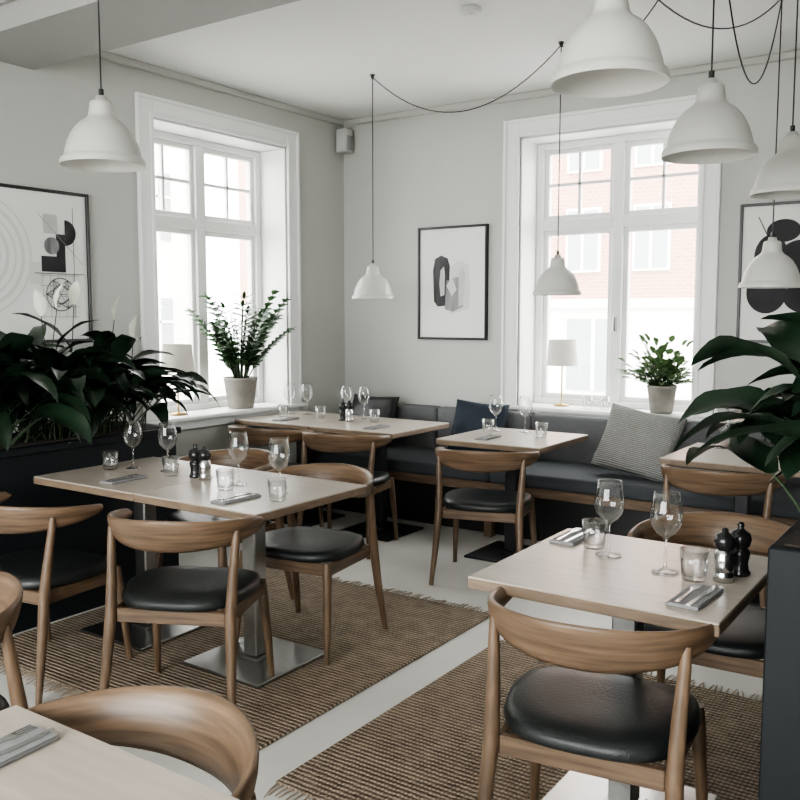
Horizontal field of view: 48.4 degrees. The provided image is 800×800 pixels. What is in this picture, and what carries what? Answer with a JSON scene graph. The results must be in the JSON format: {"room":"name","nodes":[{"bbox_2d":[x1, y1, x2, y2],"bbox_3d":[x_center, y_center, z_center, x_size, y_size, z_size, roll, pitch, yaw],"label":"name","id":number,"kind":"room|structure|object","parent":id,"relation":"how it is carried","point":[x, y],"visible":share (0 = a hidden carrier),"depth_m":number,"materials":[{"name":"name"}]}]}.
{"room":"restaurant dining room","nodes":[
{"label":"restaurant dining room","id":0,"kind":"room"},
{"bbox_2d":[0,55,344,510],"bbox_3d":[-2.932,-0.453,4.226,0.360,3.080,8.200,4,7,34],"label":"wall","id":1,"kind":"structure","parent":0,"point":[40,108],"depth_m":5.66,"materials":[{"name":"paint"}]},
{"bbox_2d":[0,183,92,342],"bbox_3d":[-2.180,-0.753,4.948,0.030,0.880,1.066,4,7,34],"label":"framed poster","id":2,"kind":"object","parent":1,"relation":"attached to","point":[45,233],"visible":0.8,"depth_m":5.13,"materials":[{"name":"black paper"}]},
{"bbox_2d":[154,130,262,412],"bbox_3d":[-1.471,-0.906,6.508,0.115,1.948,1.266,4,7,34],"label":"window","id":3,"kind":"structure","parent":1,"relation":"in","point":[194,223],"depth_m":6.51,"materials":[{"name":"white paint"}]},
{"bbox_2d":[134,91,301,421],"bbox_3d":[-1.349,-0.969,6.417,0.332,2.090,1.550,4,7,34],"label":"window frame","id":4,"kind":"structure","parent":1,"relation":"attached to","point":[279,182],"depth_m":6.79,"materials":[{"name":"white paint"}]},
{"bbox_2d":[144,402,305,429],"bbox_3d":[-1.349,0.116,6.521,0.410,0.090,1.570,4,7,34],"label":"sill","id":5,"kind":"structure","parent":1,"relation":"attached to","point":[199,418],"depth_m":6.40,"materials":[{"name":"white paint"}]},
{"bbox_2d":[161,344,194,415],"bbox_3d":[-1.538,-0.141,6.158,0.230,0.490,0.230,4,7,34],"label":"table lamp","id":6,"kind":"object","parent":5,"relation":"on","point":[183,358],"visible":0.93,"depth_m":6.06,"materials":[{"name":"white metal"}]},
{"bbox_2d":[184,287,294,408],"bbox_3d":[-1.164,-0.383,6.539,0.608,0.901,0.851,4,7,37],"label":"plant","id":7,"kind":"object","parent":5,"relation":"on","point":[240,390],"visible":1,"depth_m":6.52,"materials":[{"name":"green plant"}]},
{"bbox_2d":[336,128,352,153],"bbox_3d":[-0.458,-2.108,7.254,0.134,0.190,0.100,4,7,34],"label":"wall speaker","id":8,"kind":"object","parent":1,"relation":"attached to","point":[344,136],"visible":1,"depth_m":7.21,"materials":[{"name":"white plastic"}]},
{"bbox_2d":[0,507,763,799],"bbox_3d":[0.050,1.318,2.404,7.800,0.100,8.900,4,7,34],"label":"floor","id":9,"kind":"structure","parent":0,"point":[405,563],"depth_m":3.92,"materials":[{"name":"white concrete"}]},
{"bbox_2d":[0,571,28,710],"bbox_3d":[-1.266,0.890,2.332,0.590,0.770,0.536,4,7,38],"label":"dining chair","id":10,"kind":"object","parent":9,"relation":"on","point":[11,590],"visible":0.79,"depth_m":2.28,"materials":[{"name":"brown wood"}]},
{"bbox_2d":[0,492,132,705],"bbox_3d":[-1.501,0.759,3.698,0.590,0.770,0.536,3,6,26],"label":"dining chair","id":11,"kind":"object","parent":9,"relation":"on","point":[58,573],"visible":0.94,"depth_m":3.50,"materials":[{"name":"brown wood"}]},
{"bbox_2d":[0,281,219,633],"bbox_3d":[-1.764,0.236,4.425,1.358,1.670,1.886,4,7,38],"label":"planter","id":12,"kind":"object","parent":9,"relation":"on","point":[59,387],"visible":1,"depth_m":4.35,"materials":[{"name":"paint"}]},
{"bbox_2d":[0,705,239,799],"bbox_3d":[-0.648,1.001,1.269,0.692,0.744,0.692,4,7,34],"label":"dining table","id":13,"kind":"object","parent":9,"relation":"on","point":[77,765],"visible":1,"depth_m":1.45,"materials":[{"name":"laminate"}]},
{"bbox_2d":[0,725,58,767],"bbox_3d":[-0.687,0.599,1.504,0.085,0.010,0.200,3,6,30],"label":"napkin","id":14,"kind":"object","parent":13,"relation":"on","point":[8,758],"visible":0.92,"depth_m":1.53,"materials":[{"name":"fabric"}]},
{"bbox_2d":[0,724,36,743],"bbox_3d":[-0.701,0.592,1.514,0.022,0.002,0.185,3,6,28],"label":"fork","id":15,"kind":"object","parent":14,"relation":"on","point":[22,731],"visible":1,"depth_m":1.56,"materials":[{"name":"silver metal"}]},
{"bbox_2d":[0,728,54,755],"bbox_3d":[-0.668,0.594,1.496,0.015,0.002,0.208,3,6,31],"label":"table knife","id":16,"kind":"object","parent":14,"relation":"on","point":[38,736],"visible":1,"depth_m":1.53,"materials":[{"name":"silver metal"}]},
{"bbox_2d":[27,685,258,799],"bbox_3d":[-0.515,0.966,1.530,0.590,0.770,0.536,4,7,38],"label":"dining chair","id":17,"kind":"object","parent":9,"relation":"on","point":[204,730],"visible":0.84,"depth_m":1.72,"materials":[{"name":"brown wood"}]},
{"bbox_2d":[0,567,489,750],"bbox_3d":[-0.726,1.091,4.195,1.699,0.012,1.889,4,7,34],"label":"jute rug","id":18,"kind":"object","parent":9,"relation":"on","point":[363,653],"visible":0.51,"depth_m":3.96,"materials":[{"name":"brown fabric"}]},
{"bbox_2d":[34,457,248,650],"bbox_3d":[-1.194,0.710,4.189,0.692,0.744,0.692,4,7,34],"label":"dining table","id":19,"kind":"object","parent":18,"relation":"on","point":[85,480],"visible":0.66,"depth_m":4.13,"materials":[{"name":"laminate"}]},
{"bbox_2d":[101,451,117,469],"bbox_3d":[-1.382,0.286,4.241,0.080,0.087,0.080,4,7,34],"label":"water tumbler","id":20,"kind":"object","parent":19,"relation":"on","point":[101,451],"visible":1,"depth_m":4.23,"materials":[{"name":"clear glass"}]},
{"bbox_2d":[100,475,147,484],"bbox_3d":[-1.228,0.353,3.958,0.085,0.010,0.200,3,6,32],"label":"napkin","id":21,"kind":"object","parent":19,"relation":"on","point":[144,476],"visible":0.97,"depth_m":3.93,"materials":[{"name":"fabric"}]},
{"bbox_2d":[104,474,138,480],"bbox_3d":[-1.241,0.345,3.969,0.022,0.002,0.185,3,6,30],"label":"fork","id":22,"kind":"object","parent":21,"relation":"on","point":[133,474],"visible":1,"depth_m":3.97,"materials":[{"name":"silver metal"}]},
{"bbox_2d":[107,474,144,481],"bbox_3d":[-1.209,0.347,3.950,0.015,0.002,0.208,4,7,33],"label":"table knife","id":23,"kind":"object","parent":21,"relation":"on","point":[144,474],"visible":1,"depth_m":3.94,"materials":[{"name":"silver metal"}]},
{"bbox_2d":[123,420,141,468],"bbox_3d":[-1.279,0.212,4.260,0.092,0.229,0.092,4,7,34],"label":"wine glass","id":24,"kind":"object","parent":19,"relation":"on","point":[138,467],"visible":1,"depth_m":4.26,"materials":[{"name":"clear glass"}]},
{"bbox_2d":[157,422,176,471],"bbox_3d":[-1.091,0.220,4.181,0.092,0.229,0.092,4,7,34],"label":"wine glass","id":25,"kind":"object","parent":19,"relation":"on","point":[172,470],"visible":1,"depth_m":4.17,"materials":[{"name":"clear glass"}]},
{"bbox_2d":[162,455,179,475],"bbox_3d":[-1.048,0.302,4.074,0.080,0.087,0.080,4,7,34],"label":"water tumbler","id":26,"kind":"object","parent":19,"relation":"on","point":[177,455],"visible":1,"depth_m":4.07,"materials":[{"name":"clear glass"}]},
{"bbox_2d":[188,444,199,477],"bbox_3d":[-0.927,0.274,4.036,0.062,0.152,0.062,4,7,34],"label":"pepper mill","id":27,"kind":"object","parent":19,"relation":"on","point":[193,453],"visible":0.74,"depth_m":4.01,"materials":[{"name":"black wood"}]},
{"bbox_2d":[99,508,274,704],"bbox_3d":[-0.802,0.777,3.380,0.590,0.770,0.536,1,6,8],"label":"dining chair","id":28,"kind":"object","parent":18,"relation":"on","point":[172,595],"visible":0.97,"depth_m":3.21,"materials":[{"name":"brown wood"}]},
{"bbox_2d":[157,448,293,611],"bbox_3d":[-0.903,0.664,4.569,0.590,0.770,0.536,4,7,36],"label":"dining chair","id":29,"kind":"object","parent":18,"relation":"on","point":[256,459],"visible":0.38,"depth_m":4.63,"materials":[{"name":"brown wood"}]},
{"bbox_2d":[134,470,366,688],"bbox_3d":[-0.621,0.747,3.798,0.692,0.744,0.692,4,7,34],"label":"dining table","id":30,"kind":"object","parent":18,"relation":"on","point":[305,493],"visible":0.93,"depth_m":3.75,"materials":[{"name":"laminate"}]},
{"bbox_2d":[198,446,211,480],"bbox_3d":[-0.872,0.281,3.975,0.057,0.150,0.056,4,7,34],"label":"salt mill","id":31,"kind":"object","parent":30,"relation":"on","point":[204,455],"visible":1,"depth_m":3.95,"materials":[{"name":"silver metal"}]},
{"bbox_2d":[215,469,234,490],"bbox_3d":[-0.734,0.334,3.738,0.080,0.087,0.080,4,7,34],"label":"water tumbler","id":32,"kind":"object","parent":30,"relation":"on","point":[215,469],"visible":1,"depth_m":3.73,"materials":[{"name":"clear glass"}]},
{"bbox_2d":[210,493,260,504],"bbox_3d":[-0.653,0.392,3.542,0.085,0.010,0.200,4,7,36],"label":"napkin","id":33,"kind":"object","parent":30,"relation":"on","point":[256,495],"visible":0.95,"depth_m":3.51,"materials":[{"name":"fabric"}]},
{"bbox_2d":[216,492,249,500],"bbox_3d":[-0.666,0.385,3.554,0.022,0.002,0.185,4,7,34],"label":"fork","id":34,"kind":"object","parent":33,"relation":"on","point":[246,492],"visible":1,"depth_m":3.57,"materials":[{"name":"silver metal"}]},
{"bbox_2d":[219,493,258,501],"bbox_3d":[-0.635,0.387,3.533,0.015,0.002,0.208,4,7,37],"label":"table knife","id":35,"kind":"object","parent":33,"relation":"on","point":[255,493],"visible":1,"depth_m":3.53,"materials":[{"name":"silver metal"}]},
{"bbox_2d":[228,431,248,485],"bbox_3d":[-0.696,0.252,3.839,0.092,0.229,0.092,4,7,34],"label":"wine glass","id":36,"kind":"object","parent":30,"relation":"on","point":[244,484],"visible":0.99,"depth_m":3.84,"materials":[{"name":"clear glass"}]},
{"bbox_2d":[267,478,287,501],"bbox_3d":[-0.484,0.355,3.520,0.080,0.087,0.080,4,7,34],"label":"water tumbler","id":37,"kind":"object","parent":30,"relation":"on","point":[287,478],"visible":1,"depth_m":3.51,"materials":[{"name":"clear glass"}]},
{"bbox_2d":[268,437,289,495],"bbox_3d":[-0.493,0.271,3.640,0.092,0.229,0.092,4,7,34],"label":"wine glass","id":38,"kind":"object","parent":30,"relation":"on","point":[275,437],"visible":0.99,"depth_m":3.64,"materials":[{"name":"clear glass"}]},
{"bbox_2d":[237,463,387,664],"bbox_3d":[-0.404,0.710,4.084,0.590,0.770,0.536,3,6,28],"label":"dining chair","id":39,"kind":"object","parent":18,"relation":"on","point":[293,548],"visible":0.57,"depth_m":4.02,"materials":[{"name":"brown wood"}]},
{"bbox_2d":[227,425,323,527],"bbox_3d":[-0.873,0.538,6.021,0.590,0.770,0.536,3,6,28],"label":"dining chair","id":40,"kind":"object","parent":9,"relation":"on","point":[256,436],"visible":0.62,"depth_m":5.76,"materials":[{"name":"brown wood"}]},
{"bbox_2d":[235,411,368,525],"bbox_3d":[-0.711,0.499,6.526,0.692,0.744,0.692,4,7,34],"label":"dining table","id":41,"kind":"object","parent":9,"relation":"on","point":[310,516],"visible":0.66,"depth_m":6.44,"materials":[{"name":"laminate"}]},
{"bbox_2d":[272,417,298,420],"bbox_3d":[-0.815,0.136,6.356,0.085,0.010,0.200,4,7,34],"label":"napkin","id":42,"kind":"object","parent":41,"relation":"on","point":[291,418],"visible":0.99,"depth_m":6.30,"materials":[{"name":"fabric"}]},
{"bbox_2d":[296,431,397,558],"bbox_3d":[-0.342,0.565,5.731,0.590,0.770,0.536,2,6,20],"label":"dining chair","id":43,"kind":"object","parent":9,"relation":"on","point":[323,442],"visible":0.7,"depth_m":5.52,"materials":[{"name":"brown wood"}]},
{"bbox_2d":[309,416,448,541],"bbox_3d":[-0.137,0.537,6.135,0.692,0.744,0.692,4,7,34],"label":"dining table","id":44,"kind":"object","parent":9,"relation":"on","point":[398,428],"visible":0.69,"depth_m":6.09,"materials":[{"name":"laminate"}]},
{"bbox_2d":[339,399,345,420],"bbox_3d":[-0.405,0.070,6.311,0.062,0.152,0.062,4,7,34],"label":"pepper mill","id":45,"kind":"object","parent":44,"relation":"on","point":[342,404],"visible":0.86,"depth_m":6.29,"materials":[{"name":"black"}]},
{"bbox_2d":[345,400,352,421],"bbox_3d":[-0.356,0.077,6.242,0.057,0.150,0.056,4,7,34],"label":"salt mill","id":46,"kind":"object","parent":44,"relation":"on","point":[349,406],"visible":1,"depth_m":6.22,"materials":[{"name":"clear glass"}]},
{"bbox_2d":[363,425,389,429],"bbox_3d":[-0.155,0.179,5.907,0.085,0.010,0.200,4,7,34],"label":"napkin","id":47,"kind":"object","parent":44,"relation":"on","point":[380,426],"visible":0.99,"depth_m":5.86,"materials":[{"name":"fabric"}]},
{"bbox_2d":[429,447,539,585],"bbox_3d":[0.485,0.631,5.047,0.590,0.770,0.536,2,6,18],"label":"dining chair","id":48,"kind":"object","parent":9,"relation":"on","point":[477,504],"visible":0.96,"depth_m":4.88,"materials":[{"name":"brown wood"}]},
{"bbox_2d":[436,427,587,562],"bbox_3d":[0.698,0.596,5.518,0.692,0.744,0.692,4,7,34],"label":"dining table","id":49,"kind":"object","parent":9,"relation":"on","point":[511,440],"visible":0.8,"depth_m":5.46,"materials":[{"name":"laminate"}]},
{"bbox_2d":[475,434,500,439],"bbox_3d":[0.535,0.227,5.412,0.085,0.010,0.200,3,6,31],"label":"napkin","id":50,"kind":"object","parent":49,"relation":"on","point":[497,436],"visible":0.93,"depth_m":5.37,"materials":[{"name":"fabric"}]},
{"bbox_2d":[518,398,532,432],"bbox_3d":[0.796,0.091,5.658,0.092,0.229,0.092,4,7,34],"label":"wine glass","id":51,"kind":"object","parent":49,"relation":"on","point":[519,398],"visible":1,"depth_m":5.65,"materials":[{"name":"clear glass"}]},
{"bbox_2d":[264,639,761,799],"bbox_3d":[0.598,1.198,3.063,1.390,0.012,1.670,4,7,34],"label":"jute rug","id":52,"kind":"object","parent":9,"relation":"on","point":[428,745],"visible":0.35,"depth_m":3.01,"materials":[{"name":"brown fabric"}]},
{"bbox_2d":[477,586,716,799],"bbox_3d":[0.512,0.878,2.324,0.590,0.770,0.536,3,6,26],"label":"dining chair","id":53,"kind":"object","parent":52,"relation":"on","point":[576,714],"visible":0.93,"depth_m":2.18,"materials":[{"name":"black leather"}]},
{"bbox_2d":[468,528,767,799],"bbox_3d":[0.670,0.858,2.634,0.692,0.744,0.692,4,7,34],"label":"dining table","id":54,"kind":"object","parent":52,"relation":"on","point":[624,588],"visible":0.77,"depth_m":2.53,"materials":[{"name":"laminate"}]},
{"bbox_2d":[549,528,596,545],"bbox_3d":[0.572,0.450,2.936,0.085,0.010,0.200,4,7,34],"label":"napkin","id":55,"kind":"object","parent":54,"relation":"on","point":[579,539],"visible":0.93,"depth_m":2.90,"materials":[{"name":"fabric"}]},
{"bbox_2d":[556,528,581,539],"bbox_3d":[0.559,0.443,2.948,0.022,0.002,0.185,3,6,32],"label":"fork","id":56,"kind":"object","parent":55,"relation":"on","point":[574,529],"visible":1,"depth_m":2.95,"materials":[{"name":"silver metal"}]},
{"bbox_2d":[564,528,591,541],"bbox_3d":[0.591,0.445,2.928,0.015,0.002,0.208,4,7,35],"label":"table knife","id":57,"kind":"object","parent":55,"relation":"on","point":[590,529],"visible":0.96,"depth_m":2.92,"materials":[{"name":"silver metal"}]},
{"bbox_2d":[582,519,607,549],"bbox_3d":[0.614,0.423,2.808,0.080,0.087,0.080,4,7,34],"label":"water tumbler","id":58,"kind":"object","parent":54,"relation":"on","point":[583,522],"visible":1,"depth_m":2.80,"materials":[{"name":"clear glass"}]},
{"bbox_2d":[594,479,624,557],"bbox_3d":[0.638,0.360,2.712,0.092,0.229,0.092,4,7,34],"label":"wine glass","id":59,"kind":"object","parent":54,"relation":"on","point":[597,554],"visible":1,"depth_m":2.71,"materials":[{"name":"clear glass"}]},
{"bbox_2d":[650,490,682,574],"bbox_3d":[0.757,0.377,2.534,0.092,0.229,0.092,4,7,34],"label":"wine glass","id":60,"kind":"object","parent":54,"relation":"on","point":[656,572],"visible":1,"depth_m":2.53,"materials":[{"name":"clear glass"}]},
{"bbox_2d":[665,583,723,610],"bbox_3d":[0.766,0.510,2.310,0.085,0.010,0.200,4,7,37],"label":"napkin","id":61,"kind":"object","parent":54,"relation":"on","point":[705,600],"visible":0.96,"depth_m":2.28,"materials":[{"name":"fabric"}]},
{"bbox_2d":[675,583,702,602],"bbox_3d":[0.753,0.502,2.322,0.022,0.002,0.185,4,7,35],"label":"fork","id":62,"kind":"object","parent":61,"relation":"on","point":[695,587],"visible":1,"depth_m":2.33,"materials":[{"name":"silver metal"}]},
{"bbox_2d":[685,585,716,605],"bbox_3d":[0.784,0.505,2.301,0.015,0.002,0.208,4,7,38],"label":"table knife","id":63,"kind":"object","parent":61,"relation":"on","point":[712,588],"visible":1,"depth_m":2.30,"materials":[{"name":"silver metal"}]},
{"bbox_2d":[680,545,709,582],"bbox_3d":[0.815,0.455,2.466,0.080,0.087,0.080,4,7,34],"label":"water tumbler","id":64,"kind":"object","parent":54,"relation":"on","point":[681,550],"visible":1,"depth_m":2.46,"materials":[{"name":"clear glass"}]},
{"bbox_2d":[713,528,735,583],"bbox_3d":[0.895,0.426,2.456,0.057,0.150,0.056,4,7,34],"label":"salt mill","id":65,"kind":"object","parent":54,"relation":"on","point":[724,541],"visible":1,"depth_m":2.44,"materials":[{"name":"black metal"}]},
{"bbox_2d":[731,521,751,576],"bbox_3d":[0.963,0.419,2.519,0.062,0.152,0.062,4,7,34],"label":"pepper mill","id":66,"kind":"object","parent":54,"relation":"on","point":[743,538],"visible":0.82,"depth_m":2.50,"materials":[{"name":"black wood"}]},
{"bbox_2d":[627,512,789,683],"bbox_3d":[1.071,0.812,3.018,0.590,0.770,0.536,3,6,32],"label":"dining chair","id":67,"kind":"object","parent":52,"relation":"on","point":[739,649],"visible":0.38,"depth_m":3.09,"materials":[{"name":"brown wood"}]},
{"bbox_2d":[310,403,799,540],"bbox_3d":[1.456,0.551,5.780,4.800,0.785,0.755,4,7,34],"label":"bench","id":68,"kind":"object","parent":9,"relation":"on","point":[562,483],"visible":0.32,"depth_m":5.95,"materials":[{"name":"fabric"}]},
{"bbox_2d":[352,394,399,446],"bbox_3d":[-0.222,0.155,6.961,0.440,0.376,0.208,4,7,34],"label":"cushion","id":69,"kind":"object","parent":68,"relation":"on","point":[387,406],"visible":0.38,"depth_m":6.90,"materials":[{"name":"black fabric"}]},
{"bbox_2d":[310,444,489,481],"bbox_3d":[0.104,0.442,6.636,1.595,0.090,0.650,4,7,34],"label":"seat cushion","id":70,"kind":"object","parent":68,"relation":"on","point":[418,461],"depth_m":6.39,"materials":[{"name":"fabric"}]},
{"bbox_2d":[447,399,509,451],"bbox_3d":[0.562,0.205,6.428,0.441,0.397,0.208,3,6,28],"label":"cushion","id":71,"kind":"object","parent":68,"relation":"on","point":[469,415],"visible":0.57,"depth_m":6.38,"materials":[{"name":"fabric"}]},
{"bbox_2d":[489,459,733,511],"bbox_3d":[1.424,0.528,5.736,1.595,0.090,0.650,4,7,34],"label":"seat cushion","id":72,"kind":"object","parent":68,"relation":"on","point":[575,478],"depth_m":5.54,"materials":[{"name":"fabric"}]},
{"bbox_2d":[590,403,687,481],"bbox_3d":[1.520,0.271,5.687,0.567,0.464,0.264,5,7,41],"label":"cushion","id":73,"kind":"object","parent":68,"relation":"on","point":[633,441],"visible":0.94,"depth_m":5.62,"materials":[{"name":"grey fabric"}]},
{"bbox_2d":[672,422,735,471],"bbox_3d":[1.894,0.311,5.582,0.401,0.342,0.182,3,6,30],"label":"cushion","id":74,"kind":"object","parent":68,"relation":"on","point":[699,437],"visible":0.16,"depth_m":5.55,"materials":[{"name":"grey fabric"}]},
{"bbox_2d":[751,483,799,519],"bbox_3d":[2.745,0.613,4.836,1.595,0.090,0.650,4,7,34],"label":"seat cushion","id":75,"kind":"object","parent":68,"relation":"on","point":[783,507],"depth_m":4.95,"materials":[{"name":"fabric"}]},
{"bbox_2d":[661,463,785,608],"bbox_3d":[1.586,0.691,4.417,0.590,0.770,0.536,3,6,29],"label":"dining chair","id":76,"kind":"object","parent":9,"relation":"on","point":[707,482],"visible":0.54,"depth_m":4.16,"materials":[{"name":"brown wood"}]},
{"bbox_2d":[659,443,799,606],"bbox_3d":[1.839,0.665,4.788,0.692,0.744,0.692,4,7,34],"label":"dining table","id":77,"kind":"object","parent":9,"relation":"on","point":[713,458],"visible":0.41,"depth_m":4.63,"materials":[{"name":"laminate"}]},
{"bbox_2d":[675,312,799,799],"bbox_3d":[1.428,0.528,2.246,1.354,1.495,1.596,4,7,34],"label":"planter","id":78,"kind":"object","parent":9,"relation":"on","point":[757,410],"visible":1,"depth_m":2.00,"materials":[{"name":"paint"}]},
{"bbox_2d":[107,0,799,120],"bbox_3d":[0.092,-1.855,2.073,7.700,0.120,8.900,4,7,34],"label":"ceiling","id":79,"kind":"structure","parent":0,"point":[318,56],"depth_m":5.25,"materials":[{"name":"white paint"}]},
{"bbox_2d":[59,0,145,172],"bbox_3d":[-1.239,-1.460,3.671,0.345,0.969,0.345,4,7,34],"label":"pendant lamp","id":80,"kind":"object","parent":79,"relation":"hanging from","point":[99,142],"visible":1,"depth_m":3.62,"materials":[{"name":"white metal"}]},
{"bbox_2d":[0,0,299,69],"bbox_3d":[0.667,-1.762,2.837,7.000,0.210,0.530,4,7,34],"label":"ceiling beam","id":81,"kind":"structure","parent":79,"relation":"attached to","point":[35,34],"depth_m":4.25,"materials":[{"name":"white paint"}]},
{"bbox_2d":[352,74,393,298],"bbox_3d":[-0.182,-1.424,5.980,0.290,1.479,0.290,4,7,34],"label":"pendant lamp","id":82,"kind":"object","parent":79,"relation":"hanging from","point":[372,285],"visible":1,"depth_m":5.95,"materials":[{"name":"white metal"}]},
{"bbox_2d":[373,46,559,112],"bbox_3d":[0.380,-1.960,5.572,1.335,0.305,0.007,3,6,32],"label":"cable","id":83,"kind":"object","parent":79,"relation":"hanging from","point":[559,46],"visible":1,"depth_m":5.51,"materials":[{"name":"black plastic"}]},
{"bbox_2d":[459,4,481,16],"bbox_3d":[0.367,-2.020,4.631,0.116,0.038,0.116,4,7,34],"label":"smoke detector","id":84,"kind":"object","parent":79,"relation":"attached to","point":[471,10],"visible":1,"depth_m":4.60,"materials":[{"name":"white paint"}]},
{"bbox_2d":[533,41,581,295],"bbox_3d":[0.943,-1.361,5.272,0.290,1.469,0.290,4,7,34],"label":"pendant lamp","id":85,"kind":"object","parent":79,"relation":"hanging from","point":[557,280],"visible":1,"depth_m":5.25,"materials":[{"name":"white metal"}]},
{"bbox_2d":[561,0,657,46],"bbox_3d":[1.060,-1.845,4.263,0.007,0.286,1.934,-1,5,-7],"label":"cable","id":86,"kind":"object","parent":79,"relation":"hanging from","point":[657,0],"visible":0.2,"depth_m":3.92,"materials":[{"name":"black plastic"}]},
{"bbox_2d":[550,0,669,97],"bbox_3d":[0.591,-1.360,2.471,0.330,0.939,0.330,4,7,34],"label":"pendant lamp","id":87,"kind":"object","parent":79,"relation":"hanging from","point":[613,52],"visible":1,"depth_m":2.42,"materials":[{"name":"white metal"}]},
{"bbox_2d":[661,0,757,164],"bbox_3d":[1.176,-1.418,3.341,0.350,0.989,0.350,4,7,34],"label":"pendant lamp","id":88,"kind":"object","parent":79,"relation":"hanging from","point":[712,130],"visible":1,"depth_m":3.29,"materials":[{"name":"white metal"}]},
{"bbox_2d":[658,0,779,29],"bbox_3d":[1.175,-1.753,3.663,0.007,0.356,2.146,5,7,42],"label":"cable","id":89,"kind":"object","parent":79,"relation":"hanging from","point":[660,1],"visible":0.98,"depth_m":3.86,"materials":[{"name":"black plastic"}]},
{"bbox_2d":[729,0,781,83],"bbox_3d":[1.539,-1.673,3.889,0.007,0.555,1.356,3,6,32],"label":"cable","id":90,"kind":"object","parent":79,"relation":"hanging from","point":[729,0],"visible":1,"depth_m":3.87,"materials":[{"name":"black plastic"}]},
{"bbox_2d":[738,0,799,288],"bbox_3d":[1.901,-1.298,4.497,0.310,1.449,0.310,4,7,34],"label":"pendant lamp","id":91,"kind":"object","parent":79,"relation":"hanging from","point":[771,268],"visible":1,"depth_m":4.47,"materials":[{"name":"white metal"}]},
{"bbox_2d":[750,0,799,199],"bbox_3d":[1.725,-1.435,3.887,0.330,1.059,0.330,4,7,34],"label":"pendant lamp","id":92,"kind":"object","parent":79,"relation":"hanging from","point":[778,178],"visible":1,"depth_m":3.87,"materials":[{"name":"white metal"}]},
{"bbox_2d":[343,58,799,434],"bbox_3d":[2.374,-0.601,5.773,7.360,3.080,0.360,4,7,34],"label":"wall","id":93,"kind":"structure","parent":0,"point":[439,169],"depth_m":6.85,"materials":[{"name":"paint"}]},
{"bbox_2d":[90,50,799,126],"bbox_3d":[1.619,-1.977,4.213,7.000,0.045,2.840,4,7,34],"label":"trim","id":94,"kind":"structure","parent":93,"relation":"attached to","point":[105,55],"depth_m":6.26,"materials":[{"name":"white paint"}]},
{"bbox_2d":[417,223,488,339],"bbox_3d":[0.402,-0.901,6.860,0.620,0.870,0.030,4,7,34],"label":"framed poster","id":95,"kind":"object","parent":93,"relation":"attached to","point":[453,261],"visible":1,"depth_m":6.85,"materials":[{"name":"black paper"}]},
{"bbox_2d":[509,403,705,422],"bbox_3d":[1.491,0.108,6.393,1.580,0.090,0.410,4,7,34],"label":"sill","id":96,"kind":"structure","parent":93,"relation":"attached to","point":[597,411],"depth_m":6.38,"materials":[{"name":"white paint"}]},
{"bbox_2d":[546,339,577,406],"bbox_3d":[1.196,-0.200,6.572,0.230,0.490,0.230,4,7,34],"label":"table lamp","id":97,"kind":"object","parent":96,"relation":"on","point":[561,352],"visible":1,"depth_m":6.47,"materials":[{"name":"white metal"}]},
{"bbox_2d":[615,333,693,413],"bbox_3d":[1.720,-0.181,6.056,0.533,0.549,0.447,3,6,29],"label":"potted houseplant","id":98,"kind":"object","parent":96,"relation":"on","point":[662,377],"visible":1,"depth_m":6.04,"materials":[{"name":"plant"}]},
{"bbox_2d":[500,94,721,416],"bbox_3d":[1.490,-0.972,6.290,1.560,2.080,0.332,4,7,34],"label":"window frame","id":99,"kind":"structure","parent":93,"relation":"attached to","point":[519,208],"depth_m":6.45,"materials":[{"name":"white paint"}]},
{"bbox_2d":[534,129,699,411],"bbox_3d":[1.574,-0.913,6.418,1.276,1.938,0.115,4,7,34],"label":"window","id":100,"kind":"structure","parent":93,"relation":"in","point":[621,220],"depth_m":6.43,"materials":[{"name":"white paint"}]},
{"bbox_2d":[736,200,799,342],"bbox_3d":[2.411,-0.785,5.489,0.620,0.870,0.030,4,7,34],"label":"framed poster","id":101,"kind":"object","parent":93,"relation":"attached to","point":[756,219],"visible":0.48,"depth_m":5.58,"materials":[{"name":"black paper"}]},
{"label":"outside","id":102,"kind":"structure","parent":0,"visible":0},
{"bbox_2d":[161,351,239,400],"bbox_3d":[-0.467,1.216,7.681,60.000,0.100,60.000,4,7,34],"label":"ground","id":103,"kind":"structure","parent":102,"point":[218,370],"depth_m":27.97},
{"bbox_2d":[154,145,188,390],"bbox_3d":[-10.381,-3.974,15.223,0.600,10.000,18.000,4,7,34],"label":"window pane","id":104,"kind":"structure","parent":103,"relation":"on","point":[171,248],"depth_m":21.90,"materials":[{"name":"white"}]},
{"bbox_2d":[236,144,697,399],"bbox_3d":[4.501,-4.407,19.767,22.000,10.000,0.650,4,7,34],"label":"brick building","id":105,"kind":"structure","parent":103,"relation":"on","point":[662,264],"depth_m":19.49,"materials":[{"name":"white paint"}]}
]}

